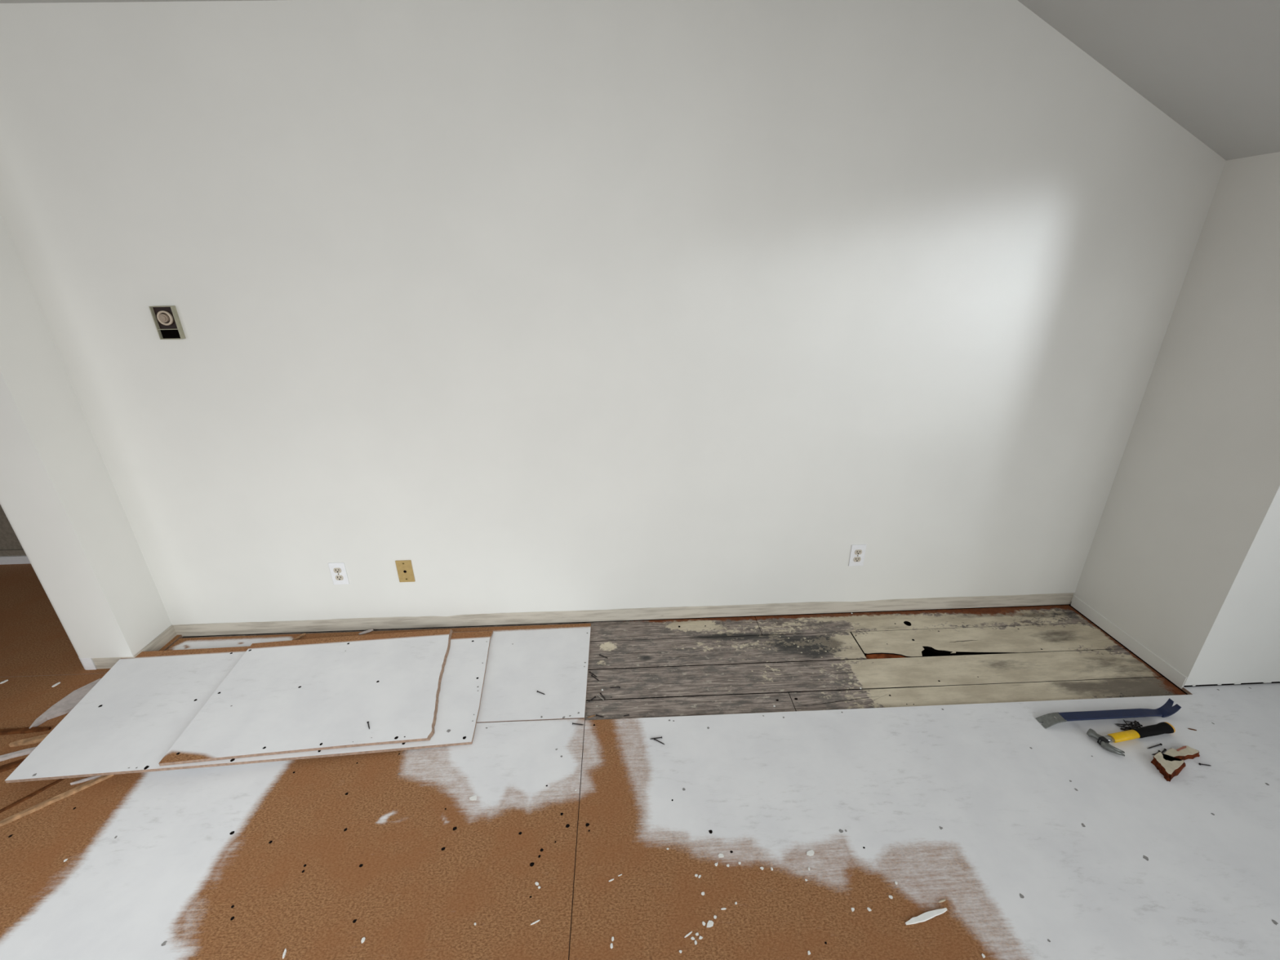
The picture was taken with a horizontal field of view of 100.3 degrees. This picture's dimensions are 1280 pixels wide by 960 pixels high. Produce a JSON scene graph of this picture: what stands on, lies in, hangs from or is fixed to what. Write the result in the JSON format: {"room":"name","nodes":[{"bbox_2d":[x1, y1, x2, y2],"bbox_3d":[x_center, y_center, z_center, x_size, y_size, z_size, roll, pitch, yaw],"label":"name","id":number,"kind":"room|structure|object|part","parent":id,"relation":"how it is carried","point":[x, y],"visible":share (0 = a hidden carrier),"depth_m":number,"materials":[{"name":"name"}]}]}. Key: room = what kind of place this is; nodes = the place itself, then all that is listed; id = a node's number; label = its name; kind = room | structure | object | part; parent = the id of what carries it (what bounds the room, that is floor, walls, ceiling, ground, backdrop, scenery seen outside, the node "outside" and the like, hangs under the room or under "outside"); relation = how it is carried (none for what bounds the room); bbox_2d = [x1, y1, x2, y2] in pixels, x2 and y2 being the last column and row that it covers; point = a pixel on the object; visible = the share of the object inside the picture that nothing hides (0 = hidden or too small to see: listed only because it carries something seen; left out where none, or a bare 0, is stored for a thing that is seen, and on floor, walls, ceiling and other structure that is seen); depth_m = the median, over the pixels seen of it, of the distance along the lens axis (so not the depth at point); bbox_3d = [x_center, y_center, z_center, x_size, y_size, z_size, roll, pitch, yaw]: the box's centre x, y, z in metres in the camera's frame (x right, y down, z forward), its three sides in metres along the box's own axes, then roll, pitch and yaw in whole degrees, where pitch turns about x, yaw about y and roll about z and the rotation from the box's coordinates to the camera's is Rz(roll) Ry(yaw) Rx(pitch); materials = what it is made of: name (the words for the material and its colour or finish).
{"room":"damaged room","nodes":[
{"label":"damaged room","id":0,"kind":"room"},
{"bbox_2d":[0,504,22,549],"bbox_3d":[-3.815,-0.665,2.753,3.000,2.300,0.080,-2,22,-2],"label":"wall","id":1,"kind":"structure","parent":0,"point":[9,540],"depth_m":3.12,"materials":[{"name":"grey paint"}]},
{"bbox_2d":[0,548,30,564],"bbox_3d":[-3.799,0.454,3.163,3.000,0.088,0.032,-2,22,-2],"label":"baseboard","id":2,"kind":"structure","parent":1,"relation":"attached to","point":[6,556],"depth_m":3.15,"materials":[{"name":"white wood"}]},
{"bbox_2d":[0,215,171,657],"bbox_3d":[-2.357,-0.586,2.518,0.244,2.344,1.418,-2,22,-2],"label":"wall","id":3,"kind":"structure","parent":0,"point":[59,497],"depth_m":2.08,"materials":[{"name":"paint"}]},
{"bbox_2d":[78,657,97,670],"bbox_3d":[-2.431,0.529,2.970,0.067,0.063,1.419,-2,22,-2],"label":"trim","id":4,"kind":"structure","parent":3,"relation":"attached to","point":[88,664],"depth_m":2.31,"materials":[{"name":"white wood"}]},
{"bbox_2d":[92,624,177,668],"bbox_3d":[-2.284,0.750,2.426,0.177,0.062,0.225,-2,22,-2],"label":"baseboard","id":5,"kind":"structure","parent":3,"relation":"attached to","point":[168,634],"depth_m":2.40,"materials":[{"name":"beige wood"}]},
{"bbox_2d":[0,0,1226,625],"bbox_3d":[-0.035,-0.478,2.190,4.408,2.352,0.100,-2,22,-2],"label":"wall","id":6,"kind":"structure","parent":0,"point":[529,305],"depth_m":2.03,"materials":[{"name":"paint"}]},
{"bbox_2d":[148,305,186,339],"bbox_3d":[-1.768,-0.588,1.999,0.079,0.119,0.024,-2,22,-2],"label":"thermostat","id":7,"kind":"object","parent":6,"relation":"attached to","point":[166,320],"visible":1,"depth_m":2.00,"materials":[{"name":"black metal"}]},
{"bbox_3d":[-1.770,-0.602,1.989,0.030,0.030,0.016,-2,22,-2],"label":"knob","id":8,"kind":"part","parent":7,"relation":"part of","materials":[{"name":"beige plastic"}]},
{"bbox_3d":[-1.768,-0.591,2.006,0.073,0.114,0.007,-2,22,-2],"label":"plate","id":9,"kind":"part","parent":7,"relation":"part of","materials":[{"name":"black plastic"}]},
{"bbox_2d":[328,562,349,584],"bbox_3d":[-1.377,0.428,2.442,0.070,0.114,0.008,-2,22,-2],"label":"wall outlet","id":10,"kind":"object","parent":6,"relation":"attached to","point":[338,571],"visible":1,"depth_m":2.44,"materials":[{"name":"white plastic"}]},
{"bbox_2d":[333,568,341,573],"bbox_3d":[-1.377,0.411,2.434,0.034,0.025,0.007,-2,22,-2],"label":"receptacle","id":11,"kind":"object","parent":10,"relation":"attached to","point":[335,570],"depth_m":2.43,"materials":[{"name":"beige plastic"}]},
{"bbox_2d":[335,575,343,580],"bbox_3d":[-1.376,0.447,2.449,0.034,0.025,0.007,-2,22,-2],"label":"receptacle","id":12,"kind":"object","parent":10,"relation":"attached to","point":[337,577],"depth_m":2.45,"materials":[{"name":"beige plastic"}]},
{"bbox_2d":[395,560,414,582],"bbox_3d":[-1.077,0.419,2.453,0.070,0.114,0.006,-2,22,-2],"label":"phone jack plate","id":13,"kind":"object","parent":6,"relation":"attached to","point":[404,567],"visible":1,"depth_m":2.45,"materials":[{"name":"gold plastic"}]},
{"bbox_2d":[173,592,1073,636],"bbox_3d":[-0.020,0.627,2.640,4.428,0.091,0.086,-2,22,-2],"label":"baseboard","id":14,"kind":"structure","parent":6,"relation":"attached to","point":[811,607],"depth_m":2.60,"materials":[{"name":"white wood"}]},
{"bbox_2d":[848,544,866,566],"bbox_3d":[1.026,0.356,2.521,0.070,0.114,0.008,-2,22,-2],"label":"wall outlet","id":15,"kind":"object","parent":6,"relation":"attached to","point":[857,554],"visible":1,"depth_m":2.52,"materials":[{"name":"white plastic"}]},
{"bbox_2d":[853,556,861,561],"bbox_3d":[1.026,0.374,2.528,0.034,0.025,0.007,-2,22,-2],"label":"receptacle","id":16,"kind":"object","parent":15,"relation":"attached to","point":[855,558],"depth_m":2.52,"materials":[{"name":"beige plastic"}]},
{"bbox_2d":[854,549,862,554],"bbox_3d":[1.026,0.338,2.513,0.034,0.025,0.007,-2,22,-2],"label":"receptacle","id":17,"kind":"object","parent":15,"relation":"attached to","point":[856,551],"depth_m":2.51,"materials":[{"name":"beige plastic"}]},
{"bbox_2d":[0,563,1279,959],"bbox_3d":[-0.316,1.177,1.422,9.800,0.014,4.050,-2,22,-2],"label":"floor","id":18,"kind":"structure","parent":0,"point":[1037,842],"depth_m":1.62,"materials":[{"name":"white paint"}]},
{"bbox_2d":[0,758,25,772],"bbox_3d":[-2.200,1.000,1.881,0.161,0.011,0.027,-14,26,-28],"label":"wood strip","id":19,"kind":"object","parent":18,"relation":"on","point":[7,766],"visible":0.43,"depth_m":1.87,"materials":[{"name":"brown wood"}]},
{"bbox_2d":[0,746,35,761],"bbox_3d":[-2.235,0.984,1.921,0.188,0.013,0.020,-10,24,-21],"label":"wood strip","id":20,"kind":"object","parent":18,"relation":"on","point":[24,752],"visible":0.59,"depth_m":1.92,"materials":[{"name":"grey wood"}]},
{"bbox_2d":[0,726,51,735],"bbox_3d":[-2.364,0.947,2.017,0.254,0.011,0.023,-2,22,-4],"label":"wood strip","id":21,"kind":"object","parent":18,"relation":"on","point":[24,730],"visible":1,"depth_m":2.02,"materials":[{"name":"brown wood"}]},
{"bbox_2d":[8,733,48,746],"bbox_3d":[-2.232,0.960,1.979,0.156,0.013,0.027,-8,23,-16],"label":"wood strip","id":22,"kind":"object","parent":18,"relation":"on","point":[38,739],"visible":0.64,"depth_m":1.97,"materials":[{"name":"beige wood"}]},
{"bbox_2d":[0,778,64,813],"bbox_3d":[-2.023,1.048,1.766,0.014,0.006,0.198,15,27,34],"label":"wood strip","id":23,"kind":"object","parent":18,"relation":"on","point":[42,789],"visible":0.86,"depth_m":1.77,"materials":[{"name":"brown wood"}]},
{"bbox_2d":[0,774,114,826],"bbox_3d":[-1.927,1.051,1.751,0.301,0.010,0.020,-20,29,-38],"label":"wood strip","id":24,"kind":"object","parent":18,"relation":"on","point":[85,785],"visible":0.92,"depth_m":1.75,"materials":[{"name":"brown wood"}]},
{"bbox_2d":[29,678,101,728],"bbox_3d":[-2.286,0.885,2.160,0.128,0.013,0.282,12,25,28],"label":"scrap","id":25,"kind":"object","parent":18,"relation":"on","point":[67,704],"visible":0.71,"depth_m":2.12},
{"bbox_2d":[70,775,102,785],"bbox_3d":[-1.884,1.021,1.824,0.092,0.009,0.007,-10,24,-21],"label":"wood strip","id":26,"kind":"object","parent":18,"relation":"on","point":[97,776],"visible":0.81,"depth_m":1.82,"materials":[{"name":"white wood"}]},
{"bbox_3d":[-3.732,0.690,2.721,3.090,0.014,0.994,-2,22,-2],"label":"underlay panel","id":27,"kind":"part","parent":18,"relation":"part of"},
{"bbox_2d":[4,631,493,782],"bbox_3d":[-1.433,0.859,2.142,1.584,0.054,0.642,-3,22,-6],"label":"sheet","id":28,"kind":"object","parent":18,"relation":"on","point":[132,717],"visible":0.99,"depth_m":2.03,"materials":[{"name":"white wood"}]},
{"bbox_2d":[158,629,453,765],"bbox_3d":[-1.245,0.837,2.169,0.908,0.036,0.630,-4,22,-7],"label":"sheet","id":29,"kind":"object","parent":28,"relation":"on","point":[280,697],"visible":1,"depth_m":2.10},
{"bbox_2d":[282,948,286,959],"bbox_3d":[-0.902,1.202,1.357,0.006,0.004,0.020,-5,23,-10],"label":"paint sliver","id":30,"kind":"object","parent":18,"relation":"on","point":[285,950],"visible":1,"depth_m":1.35,"materials":[{"name":"white paint"}]},
{"bbox_3d":[-2.677,1.430,0.880,5.033,0.014,3.054,-2,22,-2],"label":"underlay panel","id":31,"kind":"part","parent":18,"relation":"part of","materials":[{"name":"brown wood"}]},
{"bbox_2d":[292,633,305,639],"bbox_3d":[-1.598,0.736,2.504,0.010,0.013,0.057,18,29,39],"label":"wood sliver","id":32,"kind":"object","parent":18,"relation":"on","point":[303,634],"visible":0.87,"depth_m":2.50,"materials":[{"name":"beige wood"}]},
{"bbox_2d":[358,629,373,635],"bbox_3d":[-1.300,0.721,2.537,0.063,0.008,0.018,-11,25,-24],"label":"wood sliver","id":33,"kind":"object","parent":18,"relation":"on","point":[369,630],"visible":1,"depth_m":2.53,"materials":[{"name":"beige wood"}]},
{"bbox_3d":[-1.190,0.834,2.285,1.932,0.014,0.577,-2,22,-2],"label":"underlay panel","id":34,"kind":"part","parent":18,"relation":"part of","materials":[{"name":"white wood"}]},
{"bbox_2d":[469,795,476,800],"bbox_3d":[-0.545,1.038,1.746,0.026,0.001,0.018,-2,22,-2],"label":"flake","id":35,"kind":"object","parent":18,"relation":"on","point":[473,797],"visible":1,"depth_m":1.75,"materials":[{"name":"white paint"}]},
{"bbox_2d":[706,920,713,927],"bbox_3d":[0.184,1.168,1.406,0.020,0.001,0.016,-2,22,-2],"label":"flake","id":36,"kind":"object","parent":18,"relation":"on","point":[710,923],"visible":1,"depth_m":1.41,"materials":[{"name":"white paint"}]},
{"bbox_2d":[718,853,724,857],"bbox_3d":[0.237,1.101,1.567,0.016,0.002,0.012,-2,22,-2],"label":"flake","id":37,"kind":"object","parent":18,"relation":"on","point":[720,855],"visible":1,"depth_m":1.56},
{"bbox_2d":[806,849,814,856],"bbox_3d":[0.500,1.096,1.570,0.026,0.002,0.014,-9,24,-19],"label":"flake","id":38,"kind":"object","parent":18,"relation":"on","point":[811,852],"visible":1,"depth_m":1.57,"materials":[{"name":"white paint"}]},
{"bbox_3d":[2.226,1.355,0.905,4.765,0.014,2.746,-2,22,-2],"label":"underlay panel","id":39,"kind":"part","parent":18,"relation":"part of","materials":[{"name":"white paint"}]},
{"bbox_2d":[905,907,946,924],"bbox_3d":[0.757,1.154,1.414,0.127,0.008,0.016,-7,23,-15],"label":"paint peeling","id":40,"kind":"object","parent":18,"relation":"on","point":[928,915],"visible":1,"depth_m":1.41,"materials":[{"name":"white paint"}]},
{"bbox_2d":[1035,697,1181,728],"bbox_3d":[1.754,0.873,2.003,0.522,0.054,0.048,-2,22,-4],"label":"bar","id":41,"kind":"object","parent":18,"relation":"on","point":[1048,720],"visible":1,"depth_m":2.00,"materials":[{"name":"metal"}]},
{"bbox_2d":[1086,721,1175,755],"bbox_3d":[1.783,0.920,1.918,0.317,0.030,0.112,-5,23,-10],"label":"hammer","id":42,"kind":"object","parent":18,"relation":"on","point":[1164,727],"visible":1,"depth_m":1.92,"materials":[{"name":"rubber"}]},
{"bbox_2d":[1147,742,1162,748],"bbox_3d":[1.822,0.944,1.894,0.064,0.007,0.007,-8,23,-12],"label":"nail","id":43,"kind":"object","parent":18,"relation":"on","point":[1160,743],"visible":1,"depth_m":1.89,"materials":[{"name":"metal"}]},
{"bbox_2d":[1151,751,1186,781],"bbox_3d":[1.785,0.966,1.814,0.120,0.027,0.069,-12,25,-26],"label":"chunk","id":44,"kind":"object","parent":18,"relation":"on","point":[1170,766],"visible":1,"depth_m":1.80,"materials":[{"name":"beige paint"}]},
{"bbox_2d":[1164,745,1199,759],"bbox_3d":[1.878,0.951,1.859,0.140,0.017,0.041,-4,23,-8],"label":"chunk","id":45,"kind":"object","parent":18,"relation":"on","point":[1184,753],"visible":0.91,"depth_m":1.85,"materials":[{"name":"beige paint"}]},
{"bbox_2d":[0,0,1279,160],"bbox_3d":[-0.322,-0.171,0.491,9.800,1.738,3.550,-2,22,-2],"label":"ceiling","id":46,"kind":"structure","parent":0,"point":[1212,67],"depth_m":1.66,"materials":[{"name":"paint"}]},
{"bbox_2d":[181,604,1187,955],"bbox_3d":[-0.325,1.139,1.649,10.000,0.093,4.700,-2,22,-2],"label":"subfloor","id":47,"kind":"structure","parent":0,"point":[684,666],"depth_m":2.33,"materials":[{"name":"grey wood"}]},
{"bbox_2d":[1071,151,1279,685],"bbox_3d":[3.343,-0.227,2.135,2.363,1.939,0.675,-2,22,-2],"label":"wall","id":48,"kind":"structure","parent":0,"point":[1183,558],"depth_m":2.05,"materials":[{"name":"paint"}]},
{"bbox_2d":[1071,595,1186,688],"bbox_3d":[2.180,0.710,2.411,0.014,0.058,0.568,-2,22,-2],"label":"baseboard","id":49,"kind":"structure","parent":48,"relation":"attached to","point":[1147,655],"depth_m":2.36,"materials":[{"name":"paint"}]},
{"bbox_2d":[1183,681,1279,687],"bbox_3d":[3.321,0.795,2.206,2.259,0.033,0.028,-2,22,-2],"label":"trim","id":50,"kind":"structure","parent":48,"relation":"attached to","point":[1272,682],"depth_m":2.16,"materials":[{"name":"wood"}]}
]}

